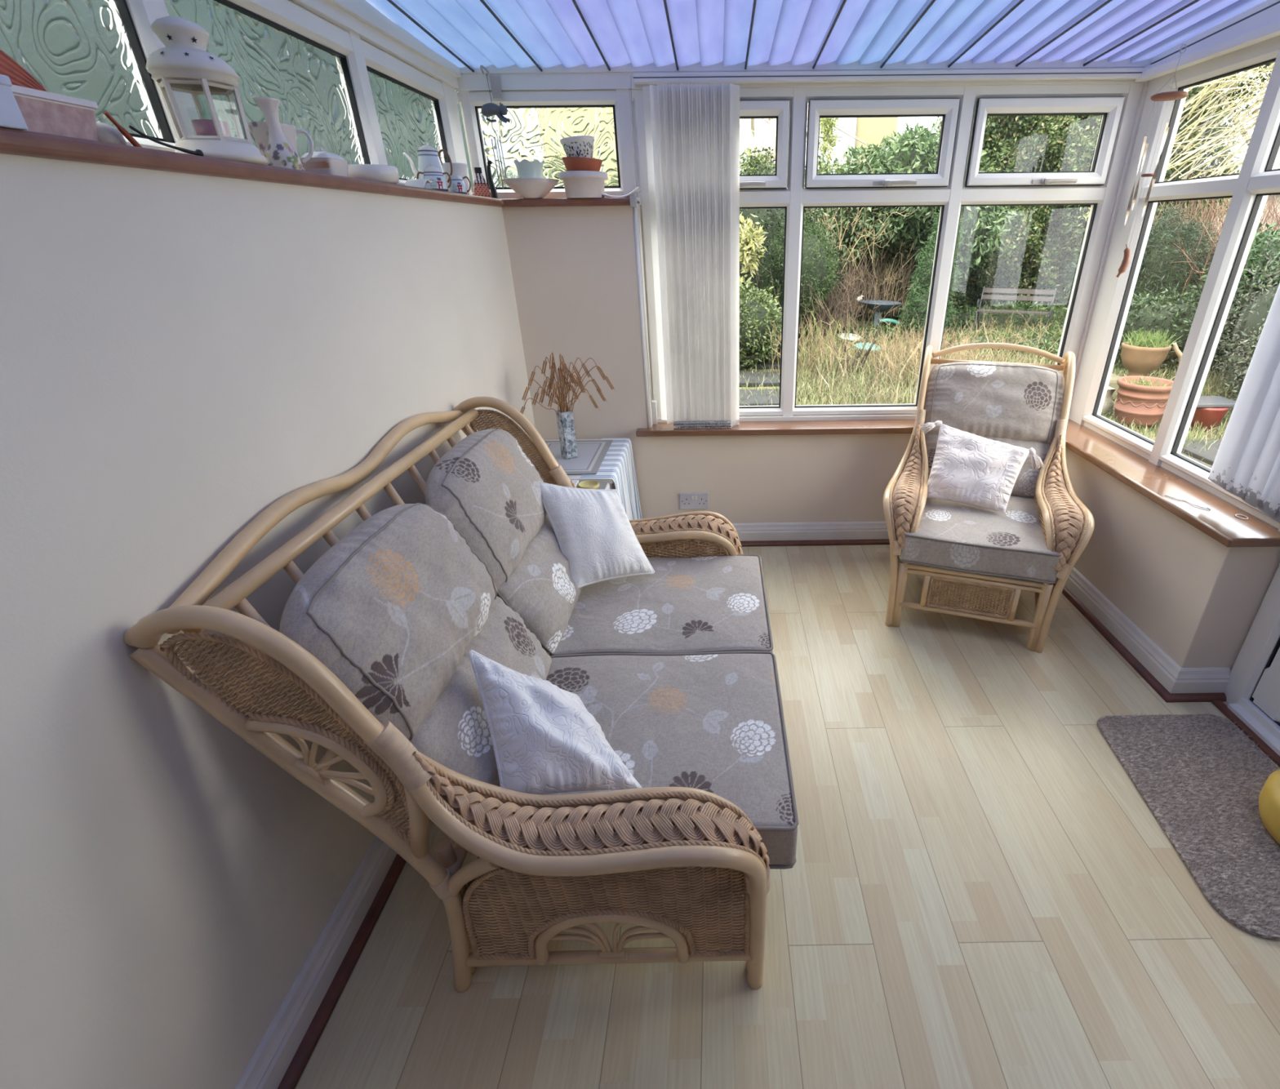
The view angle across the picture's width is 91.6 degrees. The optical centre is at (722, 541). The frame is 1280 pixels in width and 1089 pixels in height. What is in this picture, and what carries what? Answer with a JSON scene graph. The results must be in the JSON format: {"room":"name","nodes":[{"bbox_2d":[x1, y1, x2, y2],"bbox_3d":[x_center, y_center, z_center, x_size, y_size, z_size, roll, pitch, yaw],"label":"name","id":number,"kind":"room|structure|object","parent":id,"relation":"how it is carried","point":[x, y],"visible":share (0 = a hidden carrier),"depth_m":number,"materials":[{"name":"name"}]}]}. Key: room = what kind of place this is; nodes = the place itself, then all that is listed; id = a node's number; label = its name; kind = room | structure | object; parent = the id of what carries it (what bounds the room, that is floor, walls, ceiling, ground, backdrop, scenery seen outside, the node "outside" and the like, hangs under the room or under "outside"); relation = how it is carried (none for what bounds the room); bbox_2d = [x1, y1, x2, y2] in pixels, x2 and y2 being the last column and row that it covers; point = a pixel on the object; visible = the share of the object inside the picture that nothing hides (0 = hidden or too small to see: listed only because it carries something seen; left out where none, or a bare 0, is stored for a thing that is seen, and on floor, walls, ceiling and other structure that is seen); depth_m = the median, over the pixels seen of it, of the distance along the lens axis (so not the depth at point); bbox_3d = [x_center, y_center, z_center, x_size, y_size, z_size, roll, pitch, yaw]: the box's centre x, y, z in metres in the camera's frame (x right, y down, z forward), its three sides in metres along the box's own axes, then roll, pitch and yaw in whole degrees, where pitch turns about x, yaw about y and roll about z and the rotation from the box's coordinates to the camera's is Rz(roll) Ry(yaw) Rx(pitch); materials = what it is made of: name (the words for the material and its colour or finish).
{"room":"sunroom","nodes":[
{"label":"sunroom","id":0,"kind":"room"},
{"bbox_2d":[0,153,535,1088],"bbox_3d":[-0.992,0.235,1.088,0.220,1.568,4.450,-1,27,0],"label":"wall","id":1,"kind":"structure","parent":0,"point":[183,355],"depth_m":0.98,"materials":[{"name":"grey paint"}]},
{"bbox_2d":[0,0,472,195],"bbox_3d":[-1.053,-0.777,0.516,0.100,0.708,4.356,-1,27,0],"label":"window","id":2,"kind":"structure","parent":1,"relation":"in","point":[364,89],"depth_m":1.48,"materials":[{"name":"glass"}]},
{"bbox_2d":[0,127,637,207],"bbox_3d":[-0.681,-0.459,0.685,0.698,0.028,4.350,-1,27,0],"label":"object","id":3,"kind":"structure","parent":1,"relation":"on","point":[12,141],"depth_m":1.07,"materials":[{"name":"brown wood"}]},
{"bbox_2d":[0,74,27,129],"bbox_3d":[-0.896,-0.513,0.703,0.048,0.056,0.144,-1,27,0],"label":"carton","id":4,"kind":"object","parent":3,"relation":"on","point":[11,115],"visible":1,"depth_m":0.76,"materials":[{"name":"cardboard"}]},
{"bbox_2d":[9,84,98,141],"bbox_3d":[-0.960,-0.571,0.821,0.090,0.056,0.234,-1,27,0],"label":"plastic tub","id":5,"kind":"object","parent":3,"relation":"on","point":[42,112],"visible":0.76,"depth_m":0.85,"materials":[{"name":"plastic"}]},
{"bbox_2d":[0,48,48,92],"bbox_3d":[-0.944,-0.627,0.809,0.016,0.079,0.122,0,27,2],"label":"scallop shell","id":6,"kind":"object","parent":5,"relation":"in","point":[17,74],"visible":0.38,"depth_m":0.82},
{"bbox_2d":[95,121,126,145],"bbox_3d":[-0.968,-0.633,0.963,0.052,0.038,0.052,-1,27,0],"label":"ornament","id":7,"kind":"object","parent":3,"relation":"on","point":[107,133],"visible":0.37,"depth_m":0.95,"materials":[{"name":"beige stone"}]},
{"bbox_2d":[145,16,266,164],"bbox_3d":[-0.955,-0.819,1.127,0.144,0.220,0.144,-7,28,-13],"label":"candle lantern","id":8,"kind":"object","parent":3,"relation":"on","point":[184,64],"visible":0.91,"depth_m":1.10,"materials":[{"name":"beige paint"}]},
{"bbox_2d":[185,108,232,137],"bbox_3d":[-0.954,-0.774,1.149,0.060,0.052,0.060,-1,27,0],"label":"candle","id":9,"kind":"object","parent":8,"relation":"in","point":[202,126],"visible":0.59,"depth_m":1.13,"materials":[{"name":"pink wax"}]},
{"bbox_2d":[252,97,303,170],"bbox_3d":[-0.943,-0.858,1.304,0.064,0.130,0.064,-14,30,-25],"label":"bud vase","id":10,"kind":"object","parent":3,"relation":"on","point":[279,153],"visible":0.84,"depth_m":1.29,"materials":[{"name":"ceramic"}]},
{"bbox_2d":[247,121,313,165],"bbox_3d":[-0.978,-0.866,1.363,0.091,0.092,0.103,9,28,18],"label":"mug","id":11,"kind":"object","parent":3,"relation":"on","point":[259,131],"visible":0.38,"depth_m":1.33,"materials":[{"name":"ceramic"}]},
{"bbox_2d":[299,146,347,177],"bbox_3d":[-0.946,-0.901,1.463,0.079,0.063,0.089,-1,27,0],"label":"lidded dish","id":12,"kind":"object","parent":3,"relation":"on","point":[322,162],"visible":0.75,"depth_m":1.44,"materials":[{"name":"ceramic"}]},
{"bbox_2d":[347,164,399,183],"bbox_3d":[-0.958,-0.996,1.676,0.141,0.042,0.141,-1,27,0],"label":"shallow dish","id":13,"kind":"object","parent":3,"relation":"on","point":[380,173],"visible":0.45,"depth_m":1.62,"materials":[{"name":"ceramic"}]},
{"bbox_2d":[402,142,453,191],"bbox_3d":[-1.007,-1.281,2.115,0.120,0.156,0.096,7,28,15],"label":"coffee pot","id":14,"kind":"object","parent":3,"relation":"on","point":[427,154],"visible":0.54,"depth_m":2.08,"materials":[{"name":"ceramic"}]},
{"bbox_2d":[416,163,451,191],"bbox_3d":[-0.934,-1.177,1.992,0.077,0.080,0.072,9,29,19],"label":"teapot","id":15,"kind":"object","parent":3,"relation":"on","point":[433,173],"visible":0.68,"depth_m":1.97,"materials":[{"name":"white ceramic"}]},
{"bbox_2d":[502,177,559,198],"bbox_3d":[-0.773,-1.430,2.501,0.224,0.067,0.224,-1,27,0],"label":"bowl","id":16,"kind":"object","parent":3,"relation":"on","point":[526,188],"visible":0.95,"depth_m":2.44,"materials":[{"name":"ceramic"}]},
{"bbox_2d":[512,159,544,177],"bbox_3d":[-0.774,-1.481,2.479,0.118,0.090,0.118,10,29,20],"label":"cup","id":17,"kind":"object","parent":16,"relation":"on","point":[526,168],"visible":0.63,"depth_m":2.44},
{"bbox_2d":[558,170,608,198],"bbox_3d":[-0.564,-1.449,2.508,0.194,0.091,0.194,-1,27,0],"label":"ceramic planter","id":18,"kind":"object","parent":3,"relation":"on","point":[577,184],"visible":0.87,"depth_m":2.45,"materials":[{"name":"white ceramic"}]},
{"bbox_2d":[562,156,602,171],"bbox_3d":[-0.562,-1.512,2.476,0.158,0.051,0.158,-1,27,0],"label":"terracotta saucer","id":19,"kind":"object","parent":18,"relation":"on","point":[571,163],"visible":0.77,"depth_m":2.42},
{"bbox_2d":[560,135,594,158],"bbox_3d":[-0.575,-1.560,2.452,0.134,0.086,0.134,-1,27,-1],"label":"pot","id":20,"kind":"object","parent":19,"relation":"on","point":[580,146],"visible":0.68,"depth_m":2.41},
{"bbox_2d":[502,205,911,523],"bbox_3d":[0.416,-0.744,2.991,2.640,1.568,0.200,-1,27,0],"label":"wall","id":21,"kind":"structure","parent":0,"point":[574,268],"depth_m":2.94,"materials":[{"name":"beige paint"}]},
{"bbox_2d":[455,71,638,199],"bbox_3d":[-0.707,-1.671,2.543,0.695,0.480,0.078,-1,27,0],"label":"window","id":22,"kind":"structure","parent":21,"relation":"in","point":[544,108],"depth_m":2.52,"materials":[{"name":"glass"}]},
{"bbox_2d":[632,196,657,427],"bbox_3d":[-0.347,-1.005,2.791,0.040,0.970,0.105,1,27,4],"label":"trim","id":23,"kind":"structure","parent":21,"relation":"attached to","point":[651,413],"depth_m":2.76,"materials":[{"name":"white plastic"}]},
{"bbox_2d":[679,493,708,509],"bbox_3d":[-0.146,-0.207,3.135,0.148,0.088,0.015,-1,27,0],"label":"wall socket","id":24,"kind":"object","parent":21,"relation":"attached to","point":[687,500],"visible":1,"depth_m":3.13,"materials":[{"name":"grey plastic"}]},
{"bbox_2d":[631,66,1146,422],"bbox_3d":[0.670,-1.254,2.748,2.050,1.437,0.118,-1,27,0],"label":"window","id":25,"kind":"structure","parent":21,"relation":"in","point":[1117,101],"depth_m":2.59,"materials":[{"name":"white plastic"}]},
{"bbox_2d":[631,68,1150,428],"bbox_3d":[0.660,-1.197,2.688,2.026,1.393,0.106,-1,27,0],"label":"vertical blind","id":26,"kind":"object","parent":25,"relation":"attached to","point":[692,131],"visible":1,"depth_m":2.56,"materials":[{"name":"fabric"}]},
{"bbox_2d":[635,418,1279,546],"bbox_3d":[0.703,-0.295,2.472,2.222,0.030,1.378,-1,27,0],"label":"windowsill","id":27,"kind":"structure","parent":21,"relation":"on","point":[1153,482],"depth_m":2.43,"materials":[{"name":"brown wood"}]},
{"bbox_2d":[1071,80,1150,396],"bbox_3d":[1.727,-1.274,2.768,0.085,1.430,0.085,-1,27,0],"label":"trim","id":28,"kind":"structure","parent":21,"relation":"on","point":[1144,94],"depth_m":2.67,"materials":[{"name":"white plastic"}]},
{"bbox_2d":[294,544,1279,1088],"bbox_3d":[0.422,0.987,1.440,3.070,0.120,4.570,-1,27,0],"label":"floor","id":29,"kind":"structure","parent":0,"point":[979,892],"depth_m":1.43,"materials":[{"name":"laminate"}]},
{"bbox_2d":[124,396,798,992],"bbox_3d":[-0.375,0.238,1.685,1.040,1.018,1.439,-1,27,0],"label":"sofa","id":30,"kind":"object","parent":29,"relation":"on","point":[676,667],"visible":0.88,"depth_m":1.23,"materials":[{"name":"fabric"}]},
{"bbox_2d":[279,503,497,739],"bbox_3d":[-0.663,0.127,1.297,0.224,0.333,0.574,-1,27,0],"label":"cushion","id":31,"kind":"object","parent":30,"relation":"on","point":[395,609],"depth_m":1.18,"materials":[{"name":"fabric"}]},
{"bbox_2d":[424,428,546,590],"bbox_3d":[-0.671,-0.135,1.818,0.219,0.332,0.581,-1,27,0],"label":"cushion","id":32,"kind":"object","parent":30,"relation":"on","point":[486,484],"depth_m":1.68,"materials":[{"name":"fabric"}]},
{"bbox_2d":[467,649,642,795],"bbox_3d":[-0.344,0.368,1.267,0.263,0.254,0.293,-13,29,-23],"label":"throw cushion","id":33,"kind":"object","parent":30,"relation":"on","point":[545,740],"visible":0.94,"depth_m":1.24,"materials":[{"name":"fabric"}]},
{"bbox_2d":[537,480,654,588],"bbox_3d":[-0.410,-0.041,2.004,0.316,0.323,0.214,-14,30,-24],"label":"throw cushion","id":34,"kind":"object","parent":30,"relation":"on","point":[593,529],"visible":0.95,"depth_m":1.96,"materials":[{"name":"fabric"}]},
{"bbox_2d":[551,555,773,655],"bbox_3d":[-0.176,0.233,2.015,0.631,0.153,0.574,-1,27,0],"label":"seat cushion","id":35,"kind":"object","parent":30,"relation":"on","point":[690,605],"depth_m":1.89,"materials":[{"name":"fabric"}]},
{"bbox_2d":[546,653,797,865],"bbox_3d":[-0.169,0.494,1.498,0.633,0.153,0.575,-1,27,0],"label":"seat cushion","id":36,"kind":"object","parent":30,"relation":"on","point":[714,723],"depth_m":1.47,"materials":[{"name":"fabric"}]},
{"bbox_2d":[528,439,614,488],"bbox_3d":[-0.657,-0.110,2.848,0.427,0.588,0.535,-1,27,0],"label":"side table","id":37,"kind":"object","parent":29,"relation":"on","point":[572,477],"visible":0.12,"depth_m":2.49,"materials":[{"name":"white plastic"}]},
{"bbox_2d":[530,440,613,474],"bbox_3d":[-0.683,-0.378,2.715,0.330,0.003,0.450,-1,27,0],"label":"placemat","id":38,"kind":"object","parent":37,"relation":"on","point":[591,453],"visible":0.43,"depth_m":2.71,"materials":[{"name":"fabric"}]},
{"bbox_2d":[520,352,616,459],"bbox_3d":[-0.650,-0.569,2.597,0.417,0.445,0.128,-3,27,-5],"label":"vase","id":39,"kind":"object","parent":38,"relation":"on","point":[565,420],"visible":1,"depth_m":2.57,"materials":[{"name":"grey tile"}]},
{"bbox_2d":[579,438,642,519],"bbox_3d":[-0.488,-0.173,2.817,0.176,0.455,0.554,-1,27,0],"label":"striped cloth","id":40,"kind":"object","parent":37,"relation":"hanging from","point":[618,464],"visible":0.64,"depth_m":2.77,"materials":[{"name":"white fabric"}]},
{"bbox_2d":[883,342,1094,653],"bbox_3d":[1.108,-0.266,2.650,0.748,1.015,0.978,8,28,17],"label":"armchair","id":41,"kind":"object","parent":29,"relation":"on","point":[1044,528],"visible":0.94,"depth_m":2.47,"materials":[{"name":"wicker"}]},
{"bbox_2d":[898,495,1060,582],"bbox_3d":[1.044,-0.058,2.546,0.562,0.152,0.565,8,28,17],"label":"seat cushion","id":42,"kind":"object","parent":41,"relation":"on","point":[950,538],"depth_m":2.35,"materials":[{"name":"fabric"}]},
{"bbox_2d":[920,420,1044,513],"bbox_3d":[1.038,-0.302,2.543,0.510,0.297,0.280,12,30,24],"label":"cushion","id":43,"kind":"object","parent":41,"relation":"on","point":[967,468],"visible":0.98,"depth_m":2.52,"materials":[{"name":"white fabric"}]},
{"bbox_2d":[923,361,1064,444],"bbox_3d":[1.185,-0.620,2.717,0.566,0.310,0.205,8,28,17],"label":"cushion","id":44,"kind":"object","parent":41,"relation":"on","point":[1009,403],"depth_m":2.66,"materials":[{"name":"fabric"}]},
{"bbox_2d":[1097,712,1279,940],"bbox_3d":[1.435,0.745,1.743,0.509,0.018,0.726,-1,27,0],"label":"door mat","id":45,"kind":"object","parent":29,"relation":"on","point":[1200,776],"visible":0.94,"depth_m":1.76,"materials":[{"name":"carpet"}]},
{"bbox_2d":[1258,768,1279,844],"bbox_3d":[1.603,0.735,1.595,0.330,0.130,0.330,-1,27,0],"label":"tub","id":46,"kind":"object","parent":45,"relation":"on","point":[1269,794],"visible":1,"depth_m":1.64,"materials":[{"name":"yellow plastic"}]},
{"bbox_2d":[364,0,1279,72],"bbox_3d":[0.337,-1.004,0.421,2.745,0.290,4.350,-1,27,0],"label":"ceiling","id":47,"kind":"structure","parent":0,"point":[499,33],"depth_m":2.06,"materials":[{"name":"plastic"}]},
{"bbox_2d":[459,57,1152,73],"bbox_3d":[0.315,-1.891,2.440,2.745,0.054,0.085,-1,27,0],"label":"trim","id":48,"kind":"structure","parent":47,"relation":"attached to","point":[1103,63],"depth_m":2.41,"materials":[{"name":"white plastic"}]},
{"bbox_2d":[480,65,510,188],"bbox_3d":[-0.885,-1.636,2.450,0.106,0.405,0.109,-1,27,0],"label":"wind chime","id":49,"kind":"object","parent":48,"relation":"hanging from","point":[489,109],"visible":0.99,"depth_m":2.41,"materials":[{"name":"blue metal"}]},
{"bbox_2d":[1115,44,1188,277],"bbox_3d":[1.556,-1.365,2.261,0.110,0.728,0.146,-1,27,0],"label":"wind chime","id":50,"kind":"object","parent":47,"relation":"hanging from","point":[1170,95],"visible":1,"depth_m":2.23,"materials":[{"name":"metal"}]},
{"bbox_2d":[1144,15,1279,68],"bbox_3d":[1.719,-1.010,0.434,0.080,0.326,4.350,-1,27,0],"label":"trim","id":51,"kind":"structure","parent":47,"relation":"attached to","point":[1273,20],"depth_m":2.07,"materials":[{"name":"white plastic"}]},
{"bbox_2d":[738,314,1244,466],"bbox_3d":[4.899,-3.781,10.473,34.000,0.256,38.000,-1,27,0],"label":"ground","id":52,"kind":"structure","parent":0,"point":[891,315],"depth_m":6.26,"materials":[{"name":"green plant"}]},
{"bbox_2d":[738,388,779,405],"bbox_3d":[0.373,-1.393,5.968,0.580,0.042,0.580,-1,27,-1],"label":"paving slab","id":53,"kind":"object","parent":52,"relation":"on","point":[760,398],"visible":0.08,"depth_m":5.89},
{"bbox_2d":[738,371,779,386],"bbox_3d":[0.375,-1.755,6.625,0.580,0.042,0.580,1,27,3],"label":"paving slab","id":54,"kind":"object","parent":52,"relation":"on","point":[766,381],"visible":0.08,"depth_m":6.50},
{"bbox_2d":[738,279,782,371],"bbox_3d":[0.328,-2.436,6.915,1.174,0.990,0.900,-17,31,-29],"label":"bush","id":55,"kind":"object","parent":52,"relation":"on","point":[754,322],"visible":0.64,"depth_m":6.69,"materials":[{"name":"green plant"}]},
{"bbox_2d":[739,213,768,298],"bbox_3d":[0.129,-3.263,6.855,0.809,1.120,0.576,10,29,20],"label":"variegated laurel","id":56,"kind":"object","parent":55,"relation":"on","point":[749,242],"visible":0.65,"depth_m":6.72,"materials":[{"name":"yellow plant"}]},
{"bbox_2d":[739,146,848,340],"bbox_3d":[0.087,-3.689,7.758,2.990,2.400,1.483,-2,27,-3],"label":"shrub","id":57,"kind":"object","parent":52,"relation":"on","point":[771,219],"visible":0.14,"depth_m":7.38,"materials":[{"name":"green plant"}]},
{"bbox_2d":[761,214,841,316],"bbox_3d":[0.950,-3.342,7.512,0.961,1.329,0.953,5,27,12],"label":"feathery shrub","id":58,"kind":"object","parent":57,"relation":"on","point":[815,266],"visible":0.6,"depth_m":7.32,"materials":[{"name":"green plant"}]},
{"bbox_2d":[739,102,872,172],"bbox_3d":[0.994,-7.146,11.561,5.029,5.251,1.024,2,27,4],"label":"bare tree","id":59,"kind":"object","parent":52,"relation":"on","point":[748,139],"visible":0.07,"depth_m":11.38,"materials":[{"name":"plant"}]},
{"bbox_2d":[739,146,775,174],"bbox_3d":[0.588,-6.755,11.485,1.117,1.026,0.779,-1,27,0],"label":"ivy","id":60,"kind":"object","parent":59,"relation":"attached to","point":[748,149],"visible":0.19,"depth_m":11.29,"materials":[{"name":"green plant"}]},
{"bbox_2d":[739,103,897,183],"bbox_3d":[-4.549,-12.209,17.306,18.000,9.200,8.000,-1,27,0],"label":"house","id":61,"kind":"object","parent":52,"relation":"on","point":[871,131],"visible":0.02,"depth_m":14.68,"materials":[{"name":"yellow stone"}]},
{"bbox_2d":[741,244,917,354],"bbox_3d":[1.162,-3.276,8.123,2.486,1.282,2.550,-1,27,0],"label":"thicket","id":62,"kind":"object","parent":52,"relation":"on","point":[823,315],"visible":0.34,"depth_m":7.87,"materials":[{"name":"plant"}]},
{"bbox_2d":[757,133,915,301],"bbox_3d":[1.461,-4.103,8.007,2.000,1.932,2.145,22,35,37],"label":"dry branches","id":63,"kind":"object","parent":62,"relation":"on","point":[831,228],"visible":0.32,"depth_m":8.06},
{"bbox_2d":[817,117,840,163],"bbox_3d":[1.820,-5.990,11.114,0.425,3.371,0.481,-1,27,0],"label":"sprig","id":64,"kind":"object","parent":52,"relation":"on","point":[828,129],"visible":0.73,"depth_m":10.58,"materials":[{"name":"green plant"}]},
{"bbox_2d":[742,301,922,383],"bbox_3d":[1.272,-2.294,6.835,1.891,0.751,1.789,-14,30,-24],"label":"dry weeds","id":65,"kind":"object","parent":52,"relation":"on","point":[820,344],"visible":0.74,"depth_m":6.67,"materials":[{"name":"plant"}]},
{"bbox_2d":[740,124,941,320],"bbox_3d":[0.131,-4.982,9.913,6.658,2.887,2.514,-1,27,0],"label":"ivy hedge","id":66,"kind":"object","parent":52,"relation":"on","point":[827,168],"visible":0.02,"depth_m":9.54,"materials":[{"name":"green plant"}]},
{"bbox_2d":[828,321,922,343],"bbox_3d":[2.268,-2.915,8.548,1.785,0.310,1.091,-1,27,0],"label":"mound","id":67,"kind":"object","parent":52,"relation":"on","point":[886,326],"visible":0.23,"depth_m":8.34,"materials":[{"name":"green plant"}]},
{"bbox_2d":[829,238,923,319],"bbox_3d":[2.147,-3.876,8.971,1.944,1.028,1.555,-10,28,-18],"label":"thicket","id":68,"kind":"object","parent":52,"relation":"on","point":[878,279],"visible":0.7,"depth_m":8.93,"materials":[{"name":"plant"}]},
{"bbox_2d":[809,120,1017,279],"bbox_3d":[2.579,-4.599,8.414,2.816,1.868,1.531,3,27,7],"label":"bush","id":69,"kind":"object","parent":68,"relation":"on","point":[909,153],"visible":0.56,"depth_m":8.13,"materials":[{"name":"green plant"}]},
{"bbox_2d":[856,294,902,328],"bbox_3d":[2.139,-3.128,8.529,0.626,0.548,0.590,-1,27,0],"label":"bath","id":70,"kind":"object","parent":52,"relation":"on","point":[886,306],"visible":0.75,"depth_m":8.43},
{"bbox_2d":[896,209,965,342],"bbox_3d":[2.696,-3.446,7.938,0.806,1.791,0.726,-1,27,0],"label":"conifer","id":71,"kind":"object","parent":52,"relation":"on","point":[918,307],"visible":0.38,"depth_m":7.94,"materials":[{"name":"green plant"}]},
{"bbox_2d":[837,312,1057,391],"bbox_3d":[2.265,-2.096,6.570,2.176,0.658,2.217,-15,30,-26],"label":"dry weeds","id":72,"kind":"object","parent":52,"relation":"on","point":[955,357],"visible":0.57,"depth_m":6.39,"materials":[{"name":"plant"}]},
{"bbox_2d":[901,300,1068,357],"bbox_3d":[4.412,-3.014,8.466,3.896,0.701,2.792,1,27,3],"label":"mound","id":73,"kind":"object","parent":52,"relation":"on","point":[1019,319],"visible":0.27,"depth_m":8.90,"materials":[{"name":"green plant"}]},
{"bbox_2d":[942,303,1063,362],"bbox_3d":[3.697,-2.684,7.690,2.215,0.566,1.796,-19,32,-32],"label":"dry weeds","id":74,"kind":"object","parent":52,"relation":"on","point":[1009,325],"visible":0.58,"depth_m":7.56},
{"bbox_2d":[972,285,1057,333],"bbox_3d":[4.002,-3.191,8.490,0.933,0.570,0.366,14,30,26],"label":"garden bench","id":75,"kind":"object","parent":52,"relation":"on","point":[1033,291],"visible":0.96,"depth_m":8.48,"materials":[{"name":"wood"}]},
{"bbox_2d":[926,62,1274,313],"bbox_3d":[5.281,-5.777,9.255,4.149,4.797,2.543,-1,27,0],"label":"tree","id":76,"kind":"object","parent":52,"relation":"on","point":[1033,257],"visible":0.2,"depth_m":8.90,"materials":[{"name":"green plant"}]},
{"bbox_2d":[1056,113,1211,300],"bbox_3d":[5.760,-4.539,8.740,1.918,2.914,1.549,-1,27,0],"label":"ivy","id":77,"kind":"object","parent":52,"relation":"on","point":[1077,230],"visible":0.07,"depth_m":8.49,"materials":[{"name":"green plant"}]},
{"bbox_2d":[1061,201,1219,311],"bbox_3d":[4.925,-3.071,7.308,1.672,1.710,1.151,18,32,33],"label":"pine shrub","id":78,"kind":"object","parent":52,"relation":"on","point":[1157,268],"visible":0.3,"depth_m":6.83,"materials":[{"name":"green plant"}]},
{"bbox_2d":[1114,375,1173,426],"bbox_3d":[3.519,-1.190,5.177,0.436,0.370,0.436,-1,27,0],"label":"terracotta pot","id":79,"kind":"object","parent":52,"relation":"on","point":[1144,399],"visible":0.91,"depth_m":5.08,"materials":[{"name":"orange ceramic"}]},
{"bbox_2d":[1120,328,1181,376],"bbox_3d":[3.860,-1.637,5.713,0.464,0.636,0.396,-8,28,-14],"label":"terracotta urn","id":80,"kind":"object","parent":52,"relation":"on","point":[1140,356],"visible":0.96,"depth_m":5.58,"materials":[{"name":"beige ceramic"}]},
{"bbox_2d":[1113,279,1249,372],"bbox_3d":[5.200,-2.413,6.662,2.978,1.158,1.241,-1,27,0],"label":"bush","id":81,"kind":"object","parent":52,"relation":"on","point":[1178,317],"visible":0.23,"depth_m":6.48,"materials":[{"name":"green plant"}]},
{"bbox_2d":[1163,195,1279,304],"bbox_3d":[6.104,-2.898,5.887,3.227,1.491,3.127,19,33,34],"label":"dogwood","id":82,"kind":"object","parent":81,"relation":"on","point":[1262,227],"visible":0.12,"depth_m":6.46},
{"bbox_2d":[1181,438,1221,466],"bbox_3d":[3.720,-0.650,4.533,0.580,0.042,0.580,-2,27,-3],"label":"paving slab","id":83,"kind":"object","parent":52,"relation":"on","point":[1208,457],"visible":0.09,"depth_m":4.55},
{"bbox_2d":[1189,395,1235,431],"bbox_3d":[3.942,-1.055,5.060,0.380,0.225,0.310,-1,27,0],"label":"tub","id":84,"kind":"object","parent":52,"relation":"on","point":[1210,411],"visible":0.56,"depth_m":4.95,"materials":[{"name":"plastic"}]},
{"bbox_2d":[1196,395,1235,407],"bbox_3d":[3.941,-1.142,5.016,0.380,0.030,0.260,-1,27,0],"label":"tray","id":85,"kind":"object","parent":84,"relation":"on","point":[1204,401],"depth_m":4.94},
{"bbox_2d":[1151,155,1279,289],"bbox_3d":[5.801,-3.531,7.481,2.437,1.987,2.742,-17,31,-29],"label":"dogwood","id":86,"kind":"object","parent":52,"relation":"on","point":[1211,208],"visible":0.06,"depth_m":7.04,"materials":[{"name":"plant"}]},
{"bbox_2d":[1166,62,1279,221],"bbox_3d":[7.793,-5.060,7.355,5.381,5.023,1.444,-1,27,-2],"label":"willow tree","id":87,"kind":"object","parent":52,"relation":"on","point":[1239,126],"visible":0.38,"depth_m":7.33,"materials":[{"name":"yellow plant"}]},
{"bbox_2d":[1186,252,1279,414],"bbox_3d":[5.494,-2.014,5.060,2.713,1.935,1.894,1,27,4],"label":"shrub","id":88,"kind":"object","parent":52,"relation":"on","point":[1248,327],"visible":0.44,"depth_m":5.31,"materials":[{"name":"green plant"}]},
{"bbox_2d":[1200,218,1279,306],"bbox_3d":[5.235,-2.520,5.628,1.421,0.800,1.218,-1,27,0],"label":"shrub","id":89,"kind":"object","parent":88,"relation":"on","point":[1260,245],"visible":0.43,"depth_m":5.48,"materials":[{"name":"green plant"}]},
{"bbox_2d":[1065,447,1279,671],"bbox_3d":[1.678,-0.008,2.582,0.220,0.600,1.220,-1,27,0],"label":"wall","id":90,"kind":"structure","parent":0,"point":[1198,598],"depth_m":2.17,"materials":[{"name":"beige paint"}]},
{"bbox_2d":[277,538,889,1088],"bbox_3d":[0.368,0.956,1.344,2.438,0.023,4.228,-1,27,0],"label":"trim","id":91,"kind":"structure","parent":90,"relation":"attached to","point":[301,1057],"depth_m":1.40,"materials":[{"name":"wood"}]},
{"bbox_2d":[234,520,1230,1088],"bbox_3d":[0.439,0.903,1.331,2.625,0.104,4.250,-1,27,0],"label":"baseboard","id":92,"kind":"structure","parent":90,"relation":"attached to","point":[276,1051],"depth_m":1.52,"materials":[{"name":"white paint"}]},
{"bbox_2d":[1062,586,1226,702],"bbox_3d":[1.632,0.259,2.693,0.207,0.023,1.262,-1,27,0],"label":"trim","id":93,"kind":"structure","parent":90,"relation":"attached to","point":[1168,697],"depth_m":2.28,"materials":[{"name":"wood"}]},
{"bbox_2d":[1068,0,1279,531],"bbox_3d":[1.732,-0.981,2.102,0.080,1.512,1.400,-1,27,0],"label":"window","id":94,"kind":"structure","parent":90,"relation":"in","point":[1249,189],"depth_m":2.29,"materials":[{"name":"white plastic"}]},
{"bbox_2d":[1135,21,1279,522],"bbox_3d":[1.659,-0.941,2.117,0.046,1.332,1.368,-1,27,0],"label":"vertical blind","id":95,"kind":"object","parent":94,"relation":"attached to","point":[1246,463],"visible":0.97,"depth_m":1.91,"materials":[{"name":"white plastic"}]},
{"bbox_2d":[1211,700,1279,767],"bbox_3d":[1.708,0.761,1.713,0.032,0.012,0.935,-1,27,0],"label":"trim","id":96,"kind":"structure","parent":90,"relation":"attached to","point":[1220,705],"depth_m":1.99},
{"bbox_3d":[1.826,0.407,-0.126,0.160,2.300,2.070,-1,27,0],"label":"wall","id":97,"kind":"structure","parent":0,"visible":0},
{"bbox_2d":[1224,564,1279,755],"bbox_3d":[1.779,-0.196,1.267,0.145,2.120,0.960,-1,27,0],"label":"door","id":98,"kind":"structure","parent":97,"relation":"in","point":[1252,691],"depth_m":2.00,"materials":[{"name":"white plastic"}]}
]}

